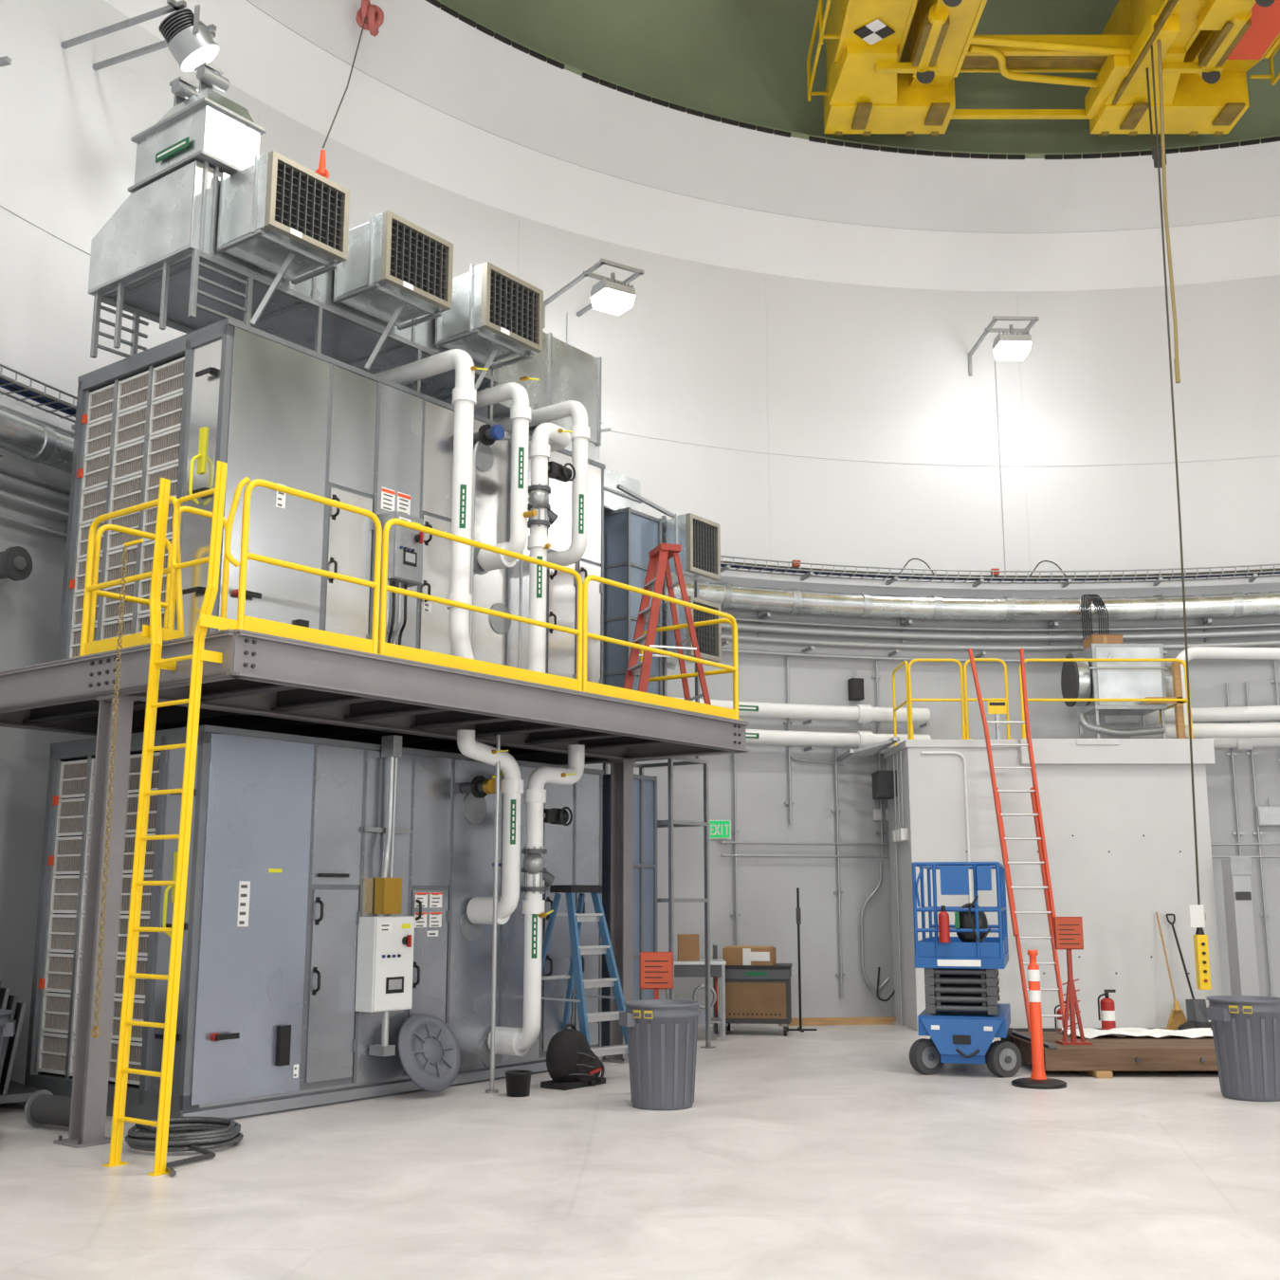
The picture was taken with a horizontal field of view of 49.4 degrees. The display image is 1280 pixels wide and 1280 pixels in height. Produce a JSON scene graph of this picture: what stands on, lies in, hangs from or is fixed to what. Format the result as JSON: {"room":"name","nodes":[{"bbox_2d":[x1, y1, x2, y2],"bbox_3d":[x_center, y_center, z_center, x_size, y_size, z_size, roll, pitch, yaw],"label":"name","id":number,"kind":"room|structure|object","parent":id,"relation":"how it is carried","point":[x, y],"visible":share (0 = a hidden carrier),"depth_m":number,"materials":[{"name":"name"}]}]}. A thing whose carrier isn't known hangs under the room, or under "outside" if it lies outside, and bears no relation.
{"room":"industrial plant hall","nodes":[
{"label":"industrial plant hall","id":0,"kind":"room"},
{"bbox_2d":[0,0,1279,589],"bbox_3d":[5.700,-5.258,8.390,24.920,4.640,24.920,0,-10,0],"label":"wall","id":1,"kind":"structure","parent":0,"point":[857,373],"depth_m":20.13,"materials":[{"name":"white paint"}]},
{"bbox_2d":[0,55,12,66],"bbox_3d":[-5.724,-4.962,12.042,0.926,0.419,0.451,-3,-11,17],"label":"wall bracket","id":2,"kind":"object","parent":1,"relation":"attached to","point":[4,61],"visible":1,"depth_m":11.75,"materials":[{"name":"metal"}]},
{"bbox_2d":[60,0,219,72],"bbox_3d":[-4.806,-5.628,13.440,1.726,0.559,0.600,-5,-11,25],"label":"spotlight","id":3,"kind":"object","parent":1,"relation":"attached to","point":[190,41],"visible":0.98,"depth_m":13.10,"materials":[{"name":"metal"}]},
{"bbox_2d":[543,257,644,331],"bbox_3d":[-0.647,-2.929,17.900,0.640,3.442,1.608,7,-12,-32],"label":"floodlight fixture","id":4,"kind":"object","parent":1,"relation":"attached to","point":[611,295],"visible":0.86,"depth_m":17.63,"materials":[{"name":"metal"}]},
{"bbox_2d":[601,418,610,432],"bbox_3d":[-0.628,-2.740,18.423,0.324,0.360,0.664,6,-12,-31],"label":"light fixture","id":5,"kind":"object","parent":1,"relation":"attached to","point":[605,422],"visible":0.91,"depth_m":18.20,"materials":[{"name":"metal"}]},
{"bbox_2d":[0,105,1279,588],"bbox_3d":[5.700,-5.243,8.388,24.922,4.550,24.922,0,-10,0],"label":"trim seams","id":6,"kind":"structure","parent":1,"relation":"attached to","point":[259,105],"depth_m":20.24,"materials":[{"name":"grey"}]},
{"bbox_2d":[0,363,1279,587],"bbox_3d":[1.270,-2.012,14.249,23.858,0.337,9.273,7,-13,-34],"label":"cable tray","id":7,"kind":"object","parent":1,"relation":"attached to","point":[9,384],"visible":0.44,"depth_m":19.63,"materials":[{"name":"metal"}]},
{"bbox_2d":[968,315,1039,575],"bbox_3d":[5.249,-2.720,19.866,0.640,3.442,1.408,0,-10,-2],"label":"floodlight fixture","id":8,"kind":"object","parent":1,"relation":"attached to","point":[1011,346],"visible":0.95,"depth_m":19.60,"materials":[{"name":"metal"}]},
{"bbox_2d":[0,1021,1279,1279],"bbox_3d":[5.700,2.944,6.881,25.400,0.001,25.400,0,-10,0],"label":"floor","id":9,"kind":"structure","parent":0,"point":[823,1153],"depth_m":8.10,"materials":[{"name":"concrete"}]},
{"bbox_2d":[0,1008,16,1078],"bbox_3d":[-4.981,3.146,10.198,0.619,0.805,0.622,-5,-11,24],"label":"trash can","id":10,"kind":"object","parent":9,"relation":"on","point":[7,1027],"visible":1,"depth_m":10.26,"materials":[{"name":"grey plastic"}]},
{"bbox_2d":[0,981,40,1106],"bbox_3d":[-5.267,3.052,11.066,0.845,1.301,0.900,9,-14,-39],"label":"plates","id":11,"kind":"object","parent":9,"relation":"on","point":[10,1091],"visible":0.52,"depth_m":10.86,"materials":[{"name":"black metal"}]},
{"bbox_2d":[24,1089,71,1127],"bbox_3d":[-4.125,3.382,9.978,0.570,0.259,0.259,-6,-12,28],"label":"pipe","id":12,"kind":"object","parent":9,"relation":"on","point":[43,1107],"visible":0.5,"depth_m":9.97,"materials":[{"name":"grey plastic"}]},
{"bbox_2d":[124,1116,243,1176],"bbox_3d":[-3.046,3.248,8.970,0.741,0.145,1.395,0,-10,0],"label":"hose","id":13,"kind":"object","parent":9,"relation":"on","point":[198,1134],"visible":0.94,"depth_m":9.08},
{"bbox_2d":[24,724,603,1119],"bbox_3d":[-2.693,2.544,12.800,2.240,2.930,4.954,-8,-13,36],"label":"air handling unit","id":14,"kind":"object","parent":9,"relation":"on","point":[283,868],"visible":0.59,"depth_m":11.29,"materials":[{"name":"grey metal"}]},
{"bbox_2d":[354,734,414,1056],"bbox_3d":[-2.067,2.122,11.692,0.285,2.640,0.520,-8,-13,36],"label":"control panel","id":15,"kind":"object","parent":14,"relation":"attached to","point":[385,943],"visible":1,"depth_m":11.53,"materials":[{"name":"white"}]},
{"bbox_2d":[457,730,523,924],"bbox_3d":[-1.448,1.678,12.349,0.590,1.668,0.808,-8,-13,36],"label":"insulated pipe","id":16,"kind":"object","parent":14,"relation":"attached to","point":[479,909],"visible":0.95,"depth_m":12.39,"materials":[{"name":"white"}]},
{"bbox_2d":[460,772,502,798],"bbox_3d":[-1.442,1.316,12.618,0.360,0.240,0.253,-8,-13,36],"label":"stub","id":17,"kind":"object","parent":16,"relation":"attached to","point":[480,786],"visible":0.9,"depth_m":12.53,"materials":[{"name":"grey metal"}]},
{"bbox_2d":[488,744,585,1056],"bbox_3d":[-0.933,2.372,12.916,0.590,2.828,0.820,-8,-13,36],"label":"insulated pipe","id":18,"kind":"object","parent":14,"relation":"attached to","point":[508,1041],"visible":0.98,"depth_m":12.56,"materials":[{"name":"white"}]},
{"bbox_2d":[0,628,749,1148],"bbox_3d":[-2.324,2.237,12.333,3.930,3.365,6.230,-8,-13,36],"label":"mezzanine","id":19,"kind":"object","parent":9,"relation":"on","point":[263,682],"visible":0.78,"depth_m":10.71,"materials":[{"name":"metal"}]},
{"bbox_2d":[102,460,237,1176],"bbox_3d":[-3.013,1.060,9.021,0.666,4.482,0.360,-8,-13,36],"label":"access ladder","id":20,"kind":"object","parent":19,"relation":"attached to","point":[155,631],"visible":1,"depth_m":8.95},
{"bbox_2d":[56,317,605,684],"bbox_3d":[-2.693,-0.731,13.402,2.240,2.850,4.954,-8,-13,36],"label":"air handling unit","id":21,"kind":"object","parent":19,"relation":"on","point":[264,405],"visible":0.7,"depth_m":11.87,"materials":[{"name":"grey metal"}]},
{"bbox_2d":[217,150,349,326],"bbox_3d":[-2.954,-3.198,11.492,0.685,1.288,0.840,-8,-13,36],"label":"air diffuser","id":22,"kind":"object","parent":21,"relation":"on","point":[278,215],"visible":1,"depth_m":11.36,"materials":[{"name":"silver"}]},
{"bbox_2d":[87,61,601,462],"bbox_3d":[-2.554,-3.286,13.857,1.600,2.340,5.470,-8,-13,36],"label":"duct","id":23,"kind":"object","parent":21,"relation":"on","point":[156,259],"visible":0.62,"depth_m":11.94,"materials":[{"name":"metal"}]},
{"bbox_2d":[333,210,453,370],"bbox_3d":[-2.213,-3.021,12.458,0.685,1.288,0.840,-8,-13,36],"label":"air diffuser","id":24,"kind":"object","parent":21,"relation":"on","point":[395,271],"visible":0.98,"depth_m":12.32,"materials":[{"name":"silver"}]},
{"bbox_2d":[379,510,423,645],"bbox_3d":[-2.076,-0.358,12.136,0.285,1.501,0.350,-8,-13,36],"label":"control panel","id":25,"kind":"object","parent":21,"relation":"attached to","point":[405,556],"visible":0.7,"depth_m":12.14,"materials":[{"name":"metal"}]},
{"bbox_2d":[473,424,504,445],"bbox_3d":[-1.462,-1.943,13.199,0.350,0.200,0.200,-8,-13,36],"label":"stub","id":26,"kind":"object","parent":21,"relation":"attached to","point":[487,434],"visible":0.92,"depth_m":13.13,"materials":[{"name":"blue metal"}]},
{"bbox_2d":[435,261,543,390],"bbox_3d":[-1.460,-2.840,13.439,0.685,1.288,0.840,-8,-13,36],"label":"air diffuser","id":27,"kind":"object","parent":21,"relation":"on","point":[495,316],"visible":0.96,"depth_m":13.28,"materials":[{"name":"silver"}]},
{"bbox_2d":[451,375,539,570],"bbox_3d":[-1.386,-1.569,13.317,1.050,1.844,0.263,-8,-13,36],"label":"insulated pipe","id":28,"kind":"object","parent":21,"relation":"attached to","point":[521,411],"visible":0.94,"depth_m":13.07,"materials":[{"name":"white"}]},
{"bbox_2d":[493,400,590,569],"bbox_3d":[-1.037,-1.537,14.161,1.301,1.709,0.202,-8,-13,36],"label":"insulated pipe","id":29,"kind":"object","parent":21,"relation":"attached to","point":[580,435],"visible":0.91,"depth_m":13.80,"materials":[{"name":"white"}]},
{"bbox_2d":[75,476,742,720],"bbox_3d":[-1.595,-0.049,12.162,1.955,1.076,6.200,-8,-13,36],"label":"guard railing","id":30,"kind":"object","parent":19,"relation":"on","point":[173,583],"visible":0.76,"depth_m":10.37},
{"bbox_2d":[375,348,488,658],"bbox_3d":[-2.057,-1.026,12.812,1.560,3.218,0.317,-8,-13,36],"label":"insulated pipe","id":31,"kind":"object","parent":19,"relation":"on","point":[464,393],"visible":0.73,"depth_m":12.42,"materials":[{"name":"white"}]},
{"bbox_2d":[469,435,522,668],"bbox_3d":[-1.303,-0.743,13.281,0.094,2.830,0.872,-8,-13,36],"label":"pipe","id":32,"kind":"object","parent":19,"relation":"on","point":[478,444],"visible":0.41,"depth_m":13.09,"materials":[{"name":"grey"}]},
{"bbox_2d":[527,422,575,673],"bbox_3d":[-1.117,-0.689,13.526,0.940,2.812,0.672,-8,-13,36],"label":"insulated pipe","id":33,"kind":"object","parent":19,"relation":"on","point":[547,438],"visible":0.95,"depth_m":13.18,"materials":[{"name":"white"}]},
{"bbox_2d":[603,468,674,695],"bbox_3d":[-0.464,-0.313,15.891,1.740,2.930,1.503,-8,-13,36],"label":"tall cabinet","id":34,"kind":"object","parent":19,"relation":"on","point":[630,534],"visible":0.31,"depth_m":15.29,"materials":[{"name":"metal"}]},
{"bbox_2d":[622,543,711,704],"bbox_3d":[0.256,-0.047,14.328,0.870,1.850,0.650,3,-11,-18],"label":"step ladder","id":35,"kind":"object","parent":19,"relation":"on","point":[661,554],"visible":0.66,"depth_m":14.29,"materials":[{"name":"red"}]},
{"bbox_2d":[397,1013,460,1092],"bbox_3d":[-1.762,3.470,11.694,0.303,0.624,0.670,-7,-13,35],"label":"lid","id":36,"kind":"object","parent":9,"relation":"on","point":[429,1051],"visible":1,"depth_m":11.63,"materials":[{"name":"grey plastic"}]},
{"bbox_2d":[485,734,500,1093],"bbox_3d":[-1.263,2.354,12.128,0.118,3.060,0.118,-8,-13,36],"label":"vertical pipe","id":37,"kind":"object","parent":9,"relation":"on","point":[491,1089],"visible":1,"depth_m":12.09,"materials":[{"name":"grey"}]},
{"bbox_2d":[504,1069,531,1097],"bbox_3d":[-1.024,3.731,11.691,0.234,0.195,0.234,-8,-13,36],"label":"bucket","id":38,"kind":"object","parent":9,"relation":"on","point":[518,1081],"visible":1,"depth_m":11.61,"materials":[{"name":"black plastic"}]},
{"bbox_2d":[540,1023,605,1090],"bbox_3d":[-0.578,3.683,12.341,0.408,0.544,0.689,-8,-13,36],"label":"backpack","id":39,"kind":"object","parent":9,"relation":"on","point":[571,1063],"visible":1,"depth_m":12.14,"materials":[{"name":"black fabric"}]},
{"bbox_2d":[541,884,628,1086],"bbox_3d":[-0.601,3.183,13.011,0.650,1.750,1.140,10,-15,-44],"label":"step ladder","id":40,"kind":"object","parent":9,"relation":"on","point":[575,916],"visible":0.7,"depth_m":12.94,"materials":[{"name":"blue"}]},
{"bbox_2d":[601,773,658,1056],"bbox_3d":[-0.617,3.006,15.365,1.595,2.950,0.570,-8,-13,36],"label":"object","id":41,"kind":"object","parent":9,"relation":"on","point":[645,787],"visible":0.24,"depth_m":15.01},
{"bbox_2d":[640,951,673,999],"bbox_3d":[0.140,3.246,11.777,0.280,1.180,0.240,0,-10,0],"label":"sign stand","id":42,"kind":"object","parent":9,"relation":"on","point":[656,968],"visible":0.45,"depth_m":11.82,"materials":[{"name":"red"}]},
{"bbox_2d":[603,515,715,1048],"bbox_3d":[0.166,1.598,15.864,1.040,5.900,0.850,-8,-13,36],"label":"support frame","id":43,"kind":"object","parent":9,"relation":"on","point":[670,823],"visible":0.43,"depth_m":15.50,"materials":[{"name":"metal"}]},
{"bbox_2d":[661,512,720,589],"bbox_3d":[0.464,-1.015,15.919,0.700,0.700,0.640,-8,-13,36],"label":"air diffuser","id":44,"kind":"object","parent":43,"relation":"attached to","point":[699,538],"visible":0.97,"depth_m":15.68,"materials":[{"name":"silver"}]},
{"bbox_2d":[662,596,721,669],"bbox_3d":[0.464,-0.081,15.748,0.700,0.700,0.640,-8,-13,36],"label":"air diffuser","id":45,"kind":"object","parent":43,"relation":"attached to","point":[708,636],"visible":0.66,"depth_m":15.54,"materials":[{"name":"silver"}]},
{"bbox_2d":[673,754,715,760],"bbox_3d":[0.464,1.031,15.543,0.700,0.540,0.640,-8,-13,36],"label":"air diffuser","id":46,"kind":"object","parent":43,"relation":"attached to","point":[710,755],"visible":0.03,"depth_m":15.57,"materials":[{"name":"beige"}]},
{"bbox_2d":[619,999,705,1110],"bbox_3d":[0.179,3.323,11.162,0.619,0.805,0.622,-5,-11,24],"label":"trash can","id":47,"kind":"object","parent":9,"relation":"on","point":[663,1033],"visible":1,"depth_m":10.94,"materials":[{"name":"grey plastic"}]},
{"bbox_2d":[665,933,726,1041],"bbox_3d":[0.650,4.088,16.411,0.700,1.200,0.640,0,-10,0],"label":"work table","id":48,"kind":"object","parent":9,"relation":"on","point":[688,963],"visible":0.6,"depth_m":16.19,"materials":[{"name":"metal"}]},
{"bbox_2d":[713,944,717,1033],"bbox_3d":[0.930,4.285,17.066,0.040,1.050,0.546,0,-10,0],"label":"stand","id":49,"kind":"object","parent":9,"relation":"on","point":[715,947],"visible":0.75,"depth_m":17.00,"materials":[{"name":"grey metal"}]},
{"bbox_2d":[725,963,792,1035],"bbox_3d":[1.423,4.401,17.060,0.880,0.820,0.690,-1,-11,8],"label":"tool cart","id":50,"kind":"object","parent":9,"relation":"on","point":[754,994],"visible":0.87,"depth_m":16.75,"materials":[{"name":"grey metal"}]},
{"bbox_2d":[722,945,776,965],"bbox_3d":[1.350,3.885,17.128,0.600,0.220,0.403,-3,-11,14],"label":"cardboard box","id":51,"kind":"object","parent":50,"relation":"on","point":[733,955],"visible":0.97,"depth_m":16.95,"materials":[{"name":"brown"}]},
{"bbox_2d":[788,887,817,1032],"bbox_3d":[2.000,4.003,17.464,0.311,1.750,0.311,-10,-15,44],"label":"pole stand","id":52,"kind":"object","parent":9,"relation":"on","point":[798,915],"visible":0.94,"depth_m":17.45,"materials":[{"name":"black metal"}]},
{"bbox_2d":[778,1016,895,1025],"bbox_3d":[2.575,4.964,18.104,1.550,0.090,0.140,1,-11,-8],"label":"plank","id":53,"kind":"object","parent":9,"relation":"on","point":[871,1020],"visible":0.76,"depth_m":18.07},
{"bbox_2d":[909,861,1021,1077],"bbox_3d":[3.243,3.227,13.854,1.022,1.968,1.950,-3,-11,16],"label":"scissor lift","id":54,"kind":"object","parent":9,"relation":"on","point":[962,1015],"visible":1,"depth_m":13.08,"materials":[{"name":"blue metal"}]},
{"bbox_2d":[968,648,1064,1031],"bbox_3d":[4.561,2.353,16.839,0.698,4.770,1.194,0,-10,0],"label":"ladder","id":55,"kind":"object","parent":9,"relation":"on","point":[1034,794],"visible":0.91,"depth_m":16.80,"materials":[{"name":"orange"}]},
{"bbox_2d":[1011,950,1066,1089],"bbox_3d":[3.530,3.365,12.396,0.470,1.170,0.470,0,-10,0],"label":"marker post","id":56,"kind":"object","parent":9,"relation":"on","point":[1038,1080],"visible":1,"depth_m":12.33,"materials":[{"name":"orange plastic"}]},
{"bbox_2d":[883,738,1222,1031],"bbox_3d":[5.355,3.190,18.213,3.910,3.620,1.720,0,-10,0],"label":"enclosure","id":57,"kind":"object","parent":9,"relation":"on","point":[1118,814],"visible":0.76,"depth_m":17.58,"materials":[{"name":"white metal"}]},
{"bbox_2d":[837,736,899,761],"bbox_3d":[3.058,1.463,18.592,0.666,0.204,1.300,0,-10,0],"label":"bracket","id":58,"kind":"object","parent":57,"relation":"attached to","point":[850,753],"visible":1,"depth_m":18.32,"materials":[{"name":"metal"}]},
{"bbox_2d":[871,750,908,1025],"bbox_3d":[3.305,3.255,18.237,0.250,3.500,1.150,0,-10,0],"label":"conduit","id":59,"kind":"object","parent":57,"relation":"attached to","point":[885,783],"visible":1,"depth_m":18.33,"materials":[{"name":"white"}]},
{"bbox_2d":[987,700,1006,739],"bbox_3d":[4.600,1.036,17.891,0.240,0.500,0.074,0,-10,0],"label":"caution sign","id":60,"kind":"object","parent":57,"relation":"on","point":[996,707],"visible":1,"depth_m":17.88,"materials":[{"name":"yellow plastic"}]},
{"bbox_2d":[892,658,1193,746],"bbox_3d":[5.300,0.859,18.500,3.740,1.069,1.140,0,-10,0],"label":"railing","id":61,"kind":"object","parent":57,"relation":"on","point":[963,678],"visible":0.76,"depth_m":18.01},
{"bbox_2d":[1060,643,1173,738],"bbox_3d":[6.475,0.771,18.745,1.350,1.330,0.850,0,-10,0],"label":"exhaust fan","id":62,"kind":"object","parent":57,"relation":"on","point":[1079,680],"visible":0.82,"depth_m":18.39,"materials":[{"name":"metal"}]},
{"bbox_2d":[1082,634,1123,649],"bbox_3d":[6.265,0.031,18.800,0.430,0.145,0.410,0,-10,0],"label":"cardboard box","id":63,"kind":"object","parent":62,"relation":"on","point":[1093,638],"visible":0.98,"depth_m":18.61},
{"bbox_2d":[1129,646,1279,738],"bbox_3d":[7.778,0.736,18.859,2.262,1.278,0.412,-1,-10,5],"label":"duct","id":64,"kind":"object","parent":62,"relation":"attached to","point":[1256,729],"visible":0.65,"depth_m":18.76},
{"bbox_2d":[1144,661,1185,738],"bbox_3d":[6.840,0.808,18.174,0.480,1.050,0.100,0,-10,0],"label":"timber post","id":65,"kind":"object","parent":57,"relation":"on","point":[1176,666],"visible":0.82,"depth_m":18.14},
{"bbox_2d":[1008,1029,1218,1078],"bbox_3d":[5.325,4.042,13.644,3.150,0.290,1.700,0,-10,0],"label":"wooden platform","id":66,"kind":"object","parent":9,"relation":"on","point":[1106,1053],"visible":0.73,"depth_m":12.87,"materials":[{"name":"brown wood"}]},
{"bbox_2d":[1054,1001,1069,1031],"bbox_3d":[4.979,4.471,16.362,0.150,0.430,0.143,-10,-14,42],"label":"fire extinguisher","id":67,"kind":"object","parent":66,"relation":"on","point":[1058,1012],"visible":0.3,"depth_m":16.34,"materials":[{"name":"red paint"}]},
{"bbox_2d":[1053,916,1092,1044],"bbox_3d":[4.150,3.275,13.399,0.280,1.190,0.240,0,-10,0],"label":"sign stand","id":68,"kind":"object","parent":66,"relation":"on","point":[1068,931],"visible":1,"depth_m":13.41,"materials":[{"name":"red"}]},
{"bbox_2d":[1058,1027,1213,1038],"bbox_3d":[5.125,3.978,14.084,1.646,0.050,0.734,0,-10,0],"label":"plastic sheet","id":69,"kind":"object","parent":66,"relation":"on","point":[1088,1033],"visible":0.88,"depth_m":14.05,"materials":[{"name":"white"}]},
{"bbox_2d":[1097,989,1115,1029],"bbox_3d":[4.859,3.853,14.442,0.150,0.430,0.143,-10,-14,42],"label":"fire extinguisher","id":70,"kind":"object","parent":69,"relation":"on","point":[1107,1007],"visible":0.99,"depth_m":14.39,"materials":[{"name":"red paint"}]},
{"bbox_2d":[1155,912,1187,1030],"bbox_3d":[6.500,4.077,17.052,0.320,1.454,0.427,0,-10,0],"label":"straw broom","id":71,"kind":"object","parent":9,"relation":"on","point":[1177,1017],"visible":0.7,"depth_m":16.79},
{"bbox_2d":[1165,914,1208,1022],"bbox_3d":[6.710,4.086,17.038,0.280,1.432,0.452,0,-10,0],"label":"shovel","id":72,"kind":"object","parent":9,"relation":"on","point":[1196,1009],"visible":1,"depth_m":16.82,"materials":[{"name":"black metal"}]},
{"bbox_2d":[1176,1020,1212,1030],"bbox_3d":[6.745,4.595,16.345,0.854,0.220,0.439,0,-10,0],"label":"bundle","id":73,"kind":"object","parent":9,"relation":"on","point":[1193,1024],"visible":0.19,"depth_m":16.27,"materials":[{"name":"black plastic"}]},
{"bbox_2d":[1221,857,1259,995],"bbox_3d":[7.380,3.737,17.040,0.260,2.120,0.330,0,-10,0],"label":"column","id":74,"kind":"structure","parent":9,"relation":"on","point":[1236,871],"depth_m":16.98,"materials":[{"name":"grey"}]},
{"bbox_2d":[1206,995,1279,1101],"bbox_3d":[5.099,3.408,11.624,0.619,0.805,0.622,-5,-11,24],"label":"trash can","id":75,"kind":"object","parent":9,"relation":"on","point":[1246,1029],"visible":1,"depth_m":11.41,"materials":[{"name":"grey plastic"}]},
{"bbox_2d":[0,404,1279,1084],"bbox_3d":[5.700,-0.016,7.426,24.800,6.020,24.800,0,-10,0],"label":"wall","id":76,"kind":"structure","parent":0,"point":[30,607],"depth_m":19.02,"materials":[{"name":"grey paint"}]},
{"bbox_2d":[0,546,32,581],"bbox_3d":[-5.584,-0.656,12.179,0.420,0.296,0.296,-4,-11,22],"label":"vent pipe","id":77,"kind":"object","parent":76,"relation":"attached to","point":[15,562],"visible":1,"depth_m":12.08,"materials":[{"name":"grey metal"}]},
{"bbox_2d":[91,538,143,1038],"bbox_3d":[-3.419,0.926,9.076,0.214,3.236,0.046,-8,-13,36],"label":"chain","id":78,"kind":"object","parent":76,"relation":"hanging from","point":[139,540],"visible":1,"depth_m":9.11,"materials":[{"name":"brown metal"}]},
{"bbox_2d":[0,463,1279,858],"bbox_3d":[1.251,0.360,13.817,23.777,3.266,9.243,7,-13,-34],"label":"pipes","id":79,"kind":"object","parent":76,"relation":"attached to","point":[6,481],"visible":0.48,"depth_m":19.50,"materials":[{"name":"grey"}]},
{"bbox_2d":[0,407,1279,644],"bbox_3d":[1.222,-1.375,14.075,23.729,0.700,9.294,7,-13,-34],"label":"duct pipe","id":80,"kind":"object","parent":76,"relation":"attached to","point":[34,441],"visible":0.54,"depth_m":19.37,"materials":[{"name":"metal"}]},
{"bbox_2d":[1080,594,1108,639],"bbox_3d":[6.382,-0.202,19.532,0.370,0.929,0.153,-1,-10,3],"label":"cable coil","id":81,"kind":"object","parent":80,"relation":"hanging from","point":[1086,595],"visible":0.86,"depth_m":19.50,"materials":[{"name":"black plastic"}]},
{"bbox_2d":[709,820,731,839],"bbox_3d":[1.068,2.543,18.647,0.300,0.250,0.180,-1,-10,3],"label":"exit sign","id":82,"kind":"object","parent":76,"relation":"attached to","point":[718,829],"visible":0.98,"depth_m":18.56,"materials":[{"name":"green"}]},
{"bbox_2d":[847,670,864,700],"bbox_3d":[3.036,0.635,19.525,0.180,0.420,0.158,2,-11,-12],"label":"speaker","id":83,"kind":"object","parent":76,"relation":"attached to","point":[855,685],"visible":1,"depth_m":19.45},
{"bbox_2d":[872,800,882,820],"bbox_3d":[3.301,2.364,19.305,0.120,0.280,0.078,2,-11,-11],"label":"outlet box","id":84,"kind":"object","parent":76,"relation":"attached to","point":[877,813],"visible":1,"depth_m":19.26,"materials":[{"name":"white"}]},
{"bbox_2d":[884,808,888,820],"bbox_3d":[3.471,2.370,19.337,0.120,0.280,0.078,2,-11,-10],"label":"outlet box","id":85,"kind":"object","parent":76,"relation":"attached to","point":[886,810],"visible":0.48,"depth_m":19.29,"materials":[{"name":"white"}]},
{"bbox_2d":[671,696,1279,727],"bbox_3d":[5.865,0.830,18.178,15.349,0.270,3.069,0,-10,0],"label":"pipe","id":86,"kind":"object","parent":76,"relation":"attached to","point":[859,713],"visible":0.49,"depth_m":19.14,"materials":[{"name":"white"}]},
{"bbox_2d":[731,639,1279,1023],"bbox_3d":[5.072,2.558,19.143,7.771,5.200,0.596,1,-10,-3],"label":"vertical conduit","id":87,"kind":"object","parent":76,"relation":"attached to","point":[879,754],"visible":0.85,"depth_m":19.07,"materials":[{"name":"grey"}]},
{"bbox_2d":[745,729,1279,750],"bbox_3d":[5.865,1.193,18.111,15.349,0.270,3.069,0,-10,0],"label":"pipe","id":88,"kind":"object","parent":76,"relation":"attached to","point":[860,739],"visible":0.38,"depth_m":19.02,"materials":[{"name":"white"}]},
{"bbox_2d":[1257,797,1279,825],"bbox_3d":[8.681,2.365,19.146,0.340,0.380,0.128,-3,-11,14],"label":"junction box","id":89,"kind":"object","parent":76,"relation":"attached to","point":[1270,815],"visible":1,"depth_m":19.09,"materials":[{"name":"metal"}]},
{"bbox_2d":[104,0,1279,291],"bbox_3d":[5.700,-7.879,8.873,24.920,0.690,24.920,0,-10,0],"label":"wall","id":90,"kind":"structure","parent":0,"point":[260,56],"depth_m":19.68,"materials":[{"name":"paint"}]},
{"bbox_2d":[247,0,1279,233],"bbox_3d":[5.700,-8.597,9.005,23.880,0.770,23.880,0,-10,0],"label":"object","id":91,"kind":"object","parent":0,"point":[420,50],"depth_m":19.62,"materials":[{"name":"paint"}]},
{"bbox_2d":[314,0,383,178],"bbox_3d":[-2.852,-5.594,13.917,0.323,4.227,3.826,2,-11,-8],"label":"sling","id":92,"kind":"object","parent":91,"relation":"hanging from","point":[370,17],"visible":0.88,"depth_m":15.82,"materials":[{"name":"red"}]},
{"bbox_2d":[425,0,1279,159],"bbox_3d":[5.700,-8.993,9.078,22.480,0.055,22.480,0,-10,0],"label":"trim","id":93,"kind":"structure","parent":91,"relation":"attached to","point":[435,3],"depth_m":19.58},
{"bbox_2d":[437,0,1279,158],"bbox_3d":[5.700,-11.572,9.553,23.520,5.280,23.520,0,-10,0],"label":"ceiling","id":94,"kind":"structure","parent":0,"point":[742,61],"depth_m":20.11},
{"bbox_2d":[806,0,1279,135],"bbox_3d":[5.475,-9.669,9.700,6.300,1.569,20.580,0,-10,0],"label":"crane","id":95,"kind":"object","parent":94,"relation":"attached to","point":[1209,47],"visible":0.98,"depth_m":18.45,"materials":[{"name":"yellow metal"}]},
{"bbox_2d":[1145,39,1180,383],"bbox_3d":[6.566,-5.304,17.448,0.131,4.551,0.637,-1,-11,7],"label":"rope","id":96,"kind":"object","parent":95,"relation":"hanging from","point":[1161,148],"visible":0.94,"depth_m":17.27,"materials":[{"name":"brown"}]},
{"bbox_2d":[1151,44,1211,989],"bbox_3d":[6.357,-1.837,16.592,0.314,11.680,0.130,0,-10,0],"label":"crane pendant control","id":97,"kind":"object","parent":95,"relation":"hanging from","point":[1197,911],"visible":1,"depth_m":16.05,"materials":[{"name":"yellow"}]}
]}

